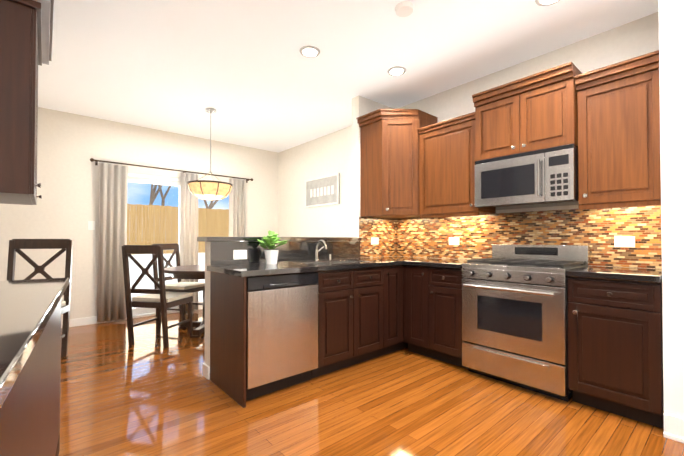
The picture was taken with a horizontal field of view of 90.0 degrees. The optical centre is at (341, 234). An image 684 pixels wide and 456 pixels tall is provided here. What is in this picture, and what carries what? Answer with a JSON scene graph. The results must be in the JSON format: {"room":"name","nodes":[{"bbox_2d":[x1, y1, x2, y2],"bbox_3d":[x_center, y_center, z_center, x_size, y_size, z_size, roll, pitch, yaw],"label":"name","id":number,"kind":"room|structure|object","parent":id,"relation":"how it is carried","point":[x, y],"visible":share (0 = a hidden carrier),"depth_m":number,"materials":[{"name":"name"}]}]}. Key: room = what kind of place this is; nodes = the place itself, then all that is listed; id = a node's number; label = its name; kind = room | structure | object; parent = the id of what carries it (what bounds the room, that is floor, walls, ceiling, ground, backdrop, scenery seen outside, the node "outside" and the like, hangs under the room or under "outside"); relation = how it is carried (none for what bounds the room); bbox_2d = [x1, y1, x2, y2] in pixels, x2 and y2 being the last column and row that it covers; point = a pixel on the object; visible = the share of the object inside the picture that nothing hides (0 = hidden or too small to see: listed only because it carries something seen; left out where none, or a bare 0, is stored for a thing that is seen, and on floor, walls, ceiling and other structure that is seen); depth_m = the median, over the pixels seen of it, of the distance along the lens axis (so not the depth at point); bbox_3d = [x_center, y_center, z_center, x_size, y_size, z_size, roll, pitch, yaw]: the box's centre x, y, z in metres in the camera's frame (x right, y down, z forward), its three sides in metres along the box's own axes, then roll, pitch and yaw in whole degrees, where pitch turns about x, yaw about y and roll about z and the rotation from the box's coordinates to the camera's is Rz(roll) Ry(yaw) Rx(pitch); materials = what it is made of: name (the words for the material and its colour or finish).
{"room":"dining room and kitchen","nodes":[
{"label":"dining room and kitchen","id":0,"kind":"room"},
{"bbox_2d":[0,107,277,320],"bbox_3d":[-2.729,-0.183,5.127,3.960,2.740,0.150,1,-1,-41],"label":"wall","id":1,"kind":"structure","parent":0,"point":[69,145],"depth_m":4.50,"materials":[{"name":"paint"}]},
{"bbox_2d":[61,316,111,327],"bbox_3d":[-3.636,1.125,4.209,1.350,0.100,0.017,1,-1,-41],"label":"baseboard","id":2,"kind":"structure","parent":1,"relation":"attached to","point":[87,320],"depth_m":4.44,"materials":[{"name":"white wood"}]},
{"bbox_2d":[88,221,94,229],"bbox_3d":[-3.310,-0.121,4.518,0.075,0.120,0.006,1,-1,-41],"label":"switch plate","id":3,"kind":"object","parent":1,"relation":"attached to","point":[91,225],"visible":1,"depth_m":4.52,"materials":[{"name":"white plastic"}]},
{"bbox_2d":[114,173,228,320],"bbox_3d":[-2.495,0.159,5.318,1.770,2.060,0.122,1,-1,-41],"label":"door","id":4,"kind":"structure","parent":1,"relation":"in","point":[153,180],"depth_m":5.07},
{"bbox_2d":[90,158,252,182],"bbox_3d":[-2.433,-0.954,5.223,2.298,0.074,0.109,1,-1,-41],"label":"curtain rod","id":5,"kind":"object","parent":1,"relation":"attached to","point":[97,161],"visible":0.98,"depth_m":5.01,"materials":[{"name":"brown metal"}]},
{"bbox_2d":[97,163,127,321],"bbox_3d":[-3.081,0.100,4.601,0.324,2.100,0.092,1,-1,-41],"label":"curtain","id":6,"kind":"object","parent":5,"relation":"hanging from","point":[112,227],"visible":0.94,"depth_m":4.59,"materials":[{"name":"fabric"}]},
{"bbox_2d":[180,173,197,310],"bbox_3d":[-2.345,0.108,5.245,0.260,2.100,0.089,1,-1,-41],"label":"curtain","id":7,"kind":"object","parent":5,"relation":"hanging from","point":[188,227],"visible":0.58,"depth_m":5.24,"materials":[{"name":"fabric"}]},
{"bbox_2d":[229,178,244,236],"bbox_3d":[-1.768,0.115,5.747,0.270,2.100,0.089,1,-1,-41],"label":"curtain","id":8,"kind":"object","parent":5,"relation":"hanging from","point":[237,211],"visible":0.54,"depth_m":5.74,"materials":[{"name":"fabric"}]},
{"bbox_2d":[204,95,392,366],"bbox_3d":[-0.235,-0.204,3.540,2.280,2.740,0.120,1,-1,-41],"label":"wall","id":9,"kind":"structure","parent":0,"point":[361,105],"depth_m":3.86,"materials":[{"name":"paint"}]},
{"bbox_2d":[202,363,209,376],"bbox_3d":[-0.295,1.116,3.559,2.264,0.100,0.014,1,-1,-41],"label":"baseboard","id":10,"kind":"structure","parent":9,"relation":"attached to","point":[205,368],"depth_m":2.76,"materials":[{"name":"white wood"}]},
{"bbox_2d":[197,237,360,241],"bbox_3d":[-0.499,0.042,3.329,1.688,0.039,0.245,1,-1,-41],"label":"bar","id":11,"kind":"object","parent":9,"relation":"on","point":[215,239],"visible":0.98,"depth_m":3.13,"materials":[{"name":"stone"}]},
{"bbox_2d":[210,241,359,264],"bbox_3d":[-0.426,0.157,3.273,1.648,0.188,0.020,1,-1,-41],"label":"backsplash","id":12,"kind":"structure","parent":9,"relation":"attached to","point":[221,253],"depth_m":3.19,"materials":[{"name":"grey stone"}]},
{"bbox_2d":[233,250,246,259],"bbox_3d":[-0.857,0.167,2.879,0.120,0.080,0.006,1,-1,-41],"label":"electrical outlet","id":13,"kind":"object","parent":12,"relation":"attached to","point":[239,254],"visible":1,"depth_m":2.87,"materials":[{"name":"white plastic"}]},
{"bbox_2d":[356,109,437,218],"bbox_3d":[0.611,-0.753,3.799,0.669,1.105,0.606,1,-1,-41],"label":"upper cabinet","id":14,"kind":"object","parent":9,"relation":"attached to","point":[389,163],"visible":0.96,"depth_m":3.58,"materials":[{"name":"brown wood"}]},
{"bbox_2d":[38,0,658,152],"bbox_3d":[-0.317,-1.640,2.374,4.260,0.100,7.500,1,-1,-41],"label":"ceiling","id":15,"kind":"structure","parent":0,"point":[250,73],"depth_m":3.00,"materials":[{"name":"paint"}]},
{"bbox_2d":[187,108,232,200],"bbox_3d":[-1.638,-0.995,4.265,0.536,1.140,0.536,1,-1,-41],"label":"pendant chandelier","id":16,"kind":"object","parent":15,"relation":"hanging from","point":[209,190],"visible":1,"depth_m":4.10,"materials":[{"name":"beige glass"}]},
{"bbox_2d":[299,46,319,57],"bbox_3d":[-0.277,-1.577,2.951,0.180,0.010,0.180,1,-1,-41],"label":"recessed light","id":17,"kind":"object","parent":15,"relation":"in","point":[310,51],"visible":1,"depth_m":2.93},
{"bbox_2d":[387,66,405,75],"bbox_3d":[0.527,-1.573,3.293,0.180,0.010,0.180,1,-1,-41],"label":"recessed light","id":18,"kind":"object","parent":15,"relation":"in","point":[396,71],"visible":1,"depth_m":3.28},
{"bbox_2d":[395,1,413,16],"bbox_3d":[0.436,-1.575,2.392,0.130,0.030,0.130,1,-1,-41],"label":"smoke detector","id":19,"kind":"object","parent":15,"relation":"attached to","point":[404,9],"visible":1,"depth_m":2.37,"materials":[{"name":"white plastic"}]},
{"bbox_2d":[535,0,559,5],"bbox_3d":[1.392,-1.586,2.283,0.180,0.010,0.180,1,-1,-41],"label":"recessed light","id":20,"kind":"object","parent":15,"relation":"in","point":[544,2],"visible":1,"depth_m":2.33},
{"bbox_2d":[59,309,683,455],"bbox_3d":[-0.317,1.200,2.336,4.260,0.100,7.500,1,-1,-41],"label":"floor","id":21,"kind":"structure","parent":0,"point":[146,393],"depth_m":2.20,"materials":[{"name":"brown wood"}]},
{"bbox_2d":[0,299,60,455],"bbox_3d":[-1.165,0.696,0.962,0.470,0.870,1.808,1,-1,-36],"label":"base cabinet","id":22,"kind":"object","parent":21,"relation":"on","point":[30,417],"visible":0.71,"depth_m":1.07,"materials":[{"name":"brown wood"}]},
{"bbox_2d":[0,278,68,408],"bbox_3d":[-1.165,0.241,0.986,0.510,0.040,1.820,1,-1,-36],"label":"countertop","id":23,"kind":"structure","parent":22,"relation":"on","point":[27,308],"depth_m":0.92,"materials":[{"name":"stone"}]},
{"bbox_2d":[7,239,72,356],"bbox_3d":[-2.805,0.597,3.050,0.488,1.124,0.585,0,-1,-21],"label":"dining chair","id":24,"kind":"object","parent":21,"relation":"on","point":[18,245],"visible":0.42,"depth_m":3.27,"materials":[{"name":"brown wood"}]},
{"bbox_2d":[122,245,192,346],"bbox_3d":[-2.004,0.638,3.755,0.460,1.060,0.552,0,-1,11],"label":"dining chair","id":25,"kind":"object","parent":21,"relation":"on","point":[161,300],"visible":0.98,"depth_m":3.57,"materials":[{"name":"brown wood"}]},
{"bbox_2d":[152,243,204,320],"bbox_3d":[-2.250,0.652,4.756,0.552,1.060,0.460,0,-1,17],"label":"dining chair","id":26,"kind":"object","parent":21,"relation":"on","point":[180,286],"visible":0.5,"depth_m":4.69,"materials":[{"name":"brown wood"}]},
{"bbox_2d":[164,265,204,337],"bbox_3d":[-1.636,0.790,4.269,1.080,0.770,1.080,1,-1,-41],"label":"dining table","id":27,"kind":"object","parent":21,"relation":"on","point":[189,272],"visible":0.4,"depth_m":3.92,"materials":[{"name":"brown wood"}]},
{"bbox_2d":[246,271,317,400],"bbox_3d":[-0.608,0.721,2.708,0.598,0.868,0.622,1,-1,-41],"label":"dishwasher","id":28,"kind":"object","parent":21,"relation":"on","point":[281,331],"visible":0.71,"depth_m":2.46,"materials":[{"name":"metal"}]},
{"bbox_2d":[311,266,389,378],"bbox_3d":[-0.078,0.726,3.179,0.815,0.870,0.608,1,-1,-41],"label":"base cabinet","id":29,"kind":"object","parent":21,"relation":"on","point":[360,315],"depth_m":2.93,"materials":[{"name":"brown wood"}]},
{"bbox_2d":[207,256,438,276],"bbox_3d":[0.002,0.272,3.237,2.308,0.040,0.633,1,-1,-41],"label":"countertop","id":30,"kind":"structure","parent":29,"relation":"on","point":[250,269],"depth_m":2.73,"materials":[{"name":"stone"}]},
{"bbox_2d":[257,230,287,263],"bbox_3d":[-0.607,0.104,2.916,0.234,0.286,0.243,1,-1,-41],"label":"potted plant","id":31,"kind":"object","parent":30,"relation":"on","point":[271,239],"visible":1,"depth_m":2.87,"materials":[{"name":"plant"}]},
{"bbox_2d":[313,240,331,260],"bbox_3d":[-0.149,0.150,3.339,0.216,0.207,0.193,1,-1,-41],"label":"faucet","id":32,"kind":"object","parent":30,"relation":"on","point":[317,251],"visible":1,"depth_m":3.32,"materials":[{"name":"metal"}]},
{"bbox_2d":[390,265,405,352],"bbox_3d":[0.274,0.730,3.485,0.345,0.870,0.608,1,-1,-41],"label":"base cabinet","id":33,"kind":"object","parent":21,"relation":"on","point":[396,271],"depth_m":3.32,"materials":[{"name":"brown wood"}]},
{"bbox_2d":[403,265,467,368],"bbox_3d":[1.027,0.728,3.326,0.636,0.870,0.656,1,-1,-41],"label":"base cabinet","id":34,"kind":"object","parent":21,"relation":"on","point":[432,312],"visible":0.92,"depth_m":3.12,"materials":[{"name":"brown wood"}]},
{"bbox_2d":[404,258,473,268],"bbox_3d":[1.043,0.273,3.317,0.633,0.040,0.612,1,-1,-41],"label":"countertop","id":35,"kind":"structure","parent":34,"relation":"on","point":[448,263],"depth_m":3.17,"materials":[{"name":"stone"}]},
{"bbox_2d":[462,244,590,401],"bbox_3d":[1.462,0.620,2.765,0.694,1.070,0.756,1,-1,-41],"label":"range","id":36,"kind":"object","parent":21,"relation":"on","point":[515,315],"visible":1,"depth_m":2.56,"materials":[{"name":"metal"}]},
{"bbox_2d":[568,276,663,428],"bbox_3d":[1.897,0.714,2.327,0.636,0.870,0.466,1,-1,-41],"label":"base cabinet","id":37,"kind":"object","parent":21,"relation":"on","point":[615,346],"visible":0.94,"depth_m":2.12,"materials":[{"name":"brown wood"}]},
{"bbox_2d":[566,266,661,282],"bbox_3d":[1.898,0.259,2.334,0.633,0.040,0.466,1,-1,-41],"label":"countertop","id":38,"kind":"structure","parent":37,"relation":"on","point":[631,274],"depth_m":2.18,"materials":[{"name":"stone"}]},
{"bbox_2d":[278,12,658,268],"bbox_3d":[1.233,-0.202,3.704,0.150,2.740,7.500,1,-1,-41],"label":"wall","id":39,"kind":"structure","parent":0,"point":[325,155],"depth_m":3.99,"materials":[{"name":"paint"}]},
{"bbox_2d":[305,173,339,207],"bbox_3d":[-0.325,-0.680,5.364,0.030,0.460,0.860,1,-1,-41],"label":"framed picture","id":40,"kind":"object","parent":39,"relation":"attached to","point":[323,191],"visible":0.98,"depth_m":5.32,"materials":[{"name":"fabric"}]},
{"bbox_2d":[417,112,495,218],"bbox_3d":[1.131,-0.636,3.422,0.378,0.930,0.636,1,-1,-41],"label":"upper cabinet","id":41,"kind":"object","parent":39,"relation":"attached to","point":[447,154],"visible":0.73,"depth_m":3.30,"materials":[{"name":"brown wood"}]},
{"bbox_2d":[359,205,661,268],"bbox_3d":[1.240,0.020,3.097,0.628,0.457,2.476,1,-1,-41],"label":"backsplash","id":42,"kind":"structure","parent":39,"relation":"attached to","point":[596,230],"depth_m":3.08,"materials":[{"name":"tile"}]},
{"bbox_2d":[371,238,378,243],"bbox_3d":[0.381,0.071,3.971,0.120,0.080,0.006,1,-1,-41],"label":"electrical outlet","id":43,"kind":"object","parent":42,"relation":"attached to","point":[374,240],"visible":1,"depth_m":3.97,"materials":[{"name":"white plastic"}]},
{"bbox_2d":[449,237,458,244],"bbox_3d":[1.184,0.067,3.617,0.006,0.080,0.120,1,-1,-41],"label":"electrical outlet","id":44,"kind":"object","parent":42,"relation":"attached to","point":[453,240],"visible":1,"depth_m":3.61,"materials":[{"name":"white plastic"}]},
{"bbox_2d":[614,236,634,246],"bbox_3d":[2.110,0.052,2.554,0.006,0.080,0.120,1,-1,-41],"label":"electrical outlet","id":45,"kind":"object","parent":42,"relation":"attached to","point":[626,241],"visible":1,"depth_m":2.55,"materials":[{"name":"white plastic"}]},
{"bbox_2d":[472,62,581,160],"bbox_3d":[1.562,-0.945,2.873,0.453,0.578,0.756,1,-1,-41],"label":"upper cabinet","id":46,"kind":"object","parent":39,"relation":"attached to","point":[536,111],"visible":0.9,"depth_m":2.71,"materials":[{"name":"brown wood"}]},
{"bbox_2d":[475,144,578,209],"bbox_3d":[1.559,-0.448,2.863,0.462,0.408,0.750,1,-1,-41],"label":"microwave","id":47,"kind":"object","parent":46,"relation":"attached to","point":[547,177],"visible":0.96,"depth_m":2.69,"materials":[{"name":"metal"}]},
{"bbox_2d":[575,50,660,209],"bbox_3d":[1.985,-0.667,2.422,0.403,0.965,0.466,1,-1,-41],"label":"upper cabinet","id":48,"kind":"object","parent":39,"relation":"attached to","point":[619,152],"visible":0.77,"depth_m":2.31,"materials":[{"name":"brown wood"}]},
{"bbox_2d":[659,0,683,417],"bbox_3d":[2.112,-0.224,2.115,0.610,2.740,0.140,1,-1,-41],"label":"wall","id":49,"kind":"structure","parent":0,"point":[671,41],"depth_m":1.93,"materials":[{"name":"white paint"}]},
{"bbox_3d":[-1.867,-0.238,1.006,0.150,2.740,7.500,1,-1,-41],"label":"wall","id":50,"kind":"structure","parent":0,"visible":0},
{"bbox_2d":[0,0,53,204],"bbox_3d":[-2.200,-0.809,2.049,0.703,1.170,0.950,1,-1,-41],"label":"upper cabinet","id":51,"kind":"object","parent":50,"relation":"attached to","point":[26,31],"visible":1,"depth_m":1.89,"materials":[{"name":"brown wood"}]},
{"label":"outside","id":52,"kind":"structure","parent":0,"visible":0},
{"bbox_2d":[128,253,204,307],"bbox_3d":[-9.931,0.899,15.019,23.000,0.960,24.250,1,-1,-41],"label":"ground","id":53,"kind":"structure","parent":52,"point":[146,260],"depth_m":7.41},
{"bbox_2d":[127,204,228,254],"bbox_3d":[-4.881,-0.127,9.299,23.092,1.340,0.070,1,-1,-41],"label":"fence","id":54,"kind":"object","parent":53,"relation":"on","point":[167,219],"depth_m":9.30,"materials":[{"name":"brown wood"}]},
{"bbox_2d":[149,184,217,208],"bbox_3d":[-5.902,-2.072,12.302,4.762,5.113,4.944,1,-1,-41],"label":"tree","id":55,"kind":"object","parent":53,"relation":"on","point":[154,194],"depth_m":11.63,"materials":[{"name":"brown plant"}]}
]}

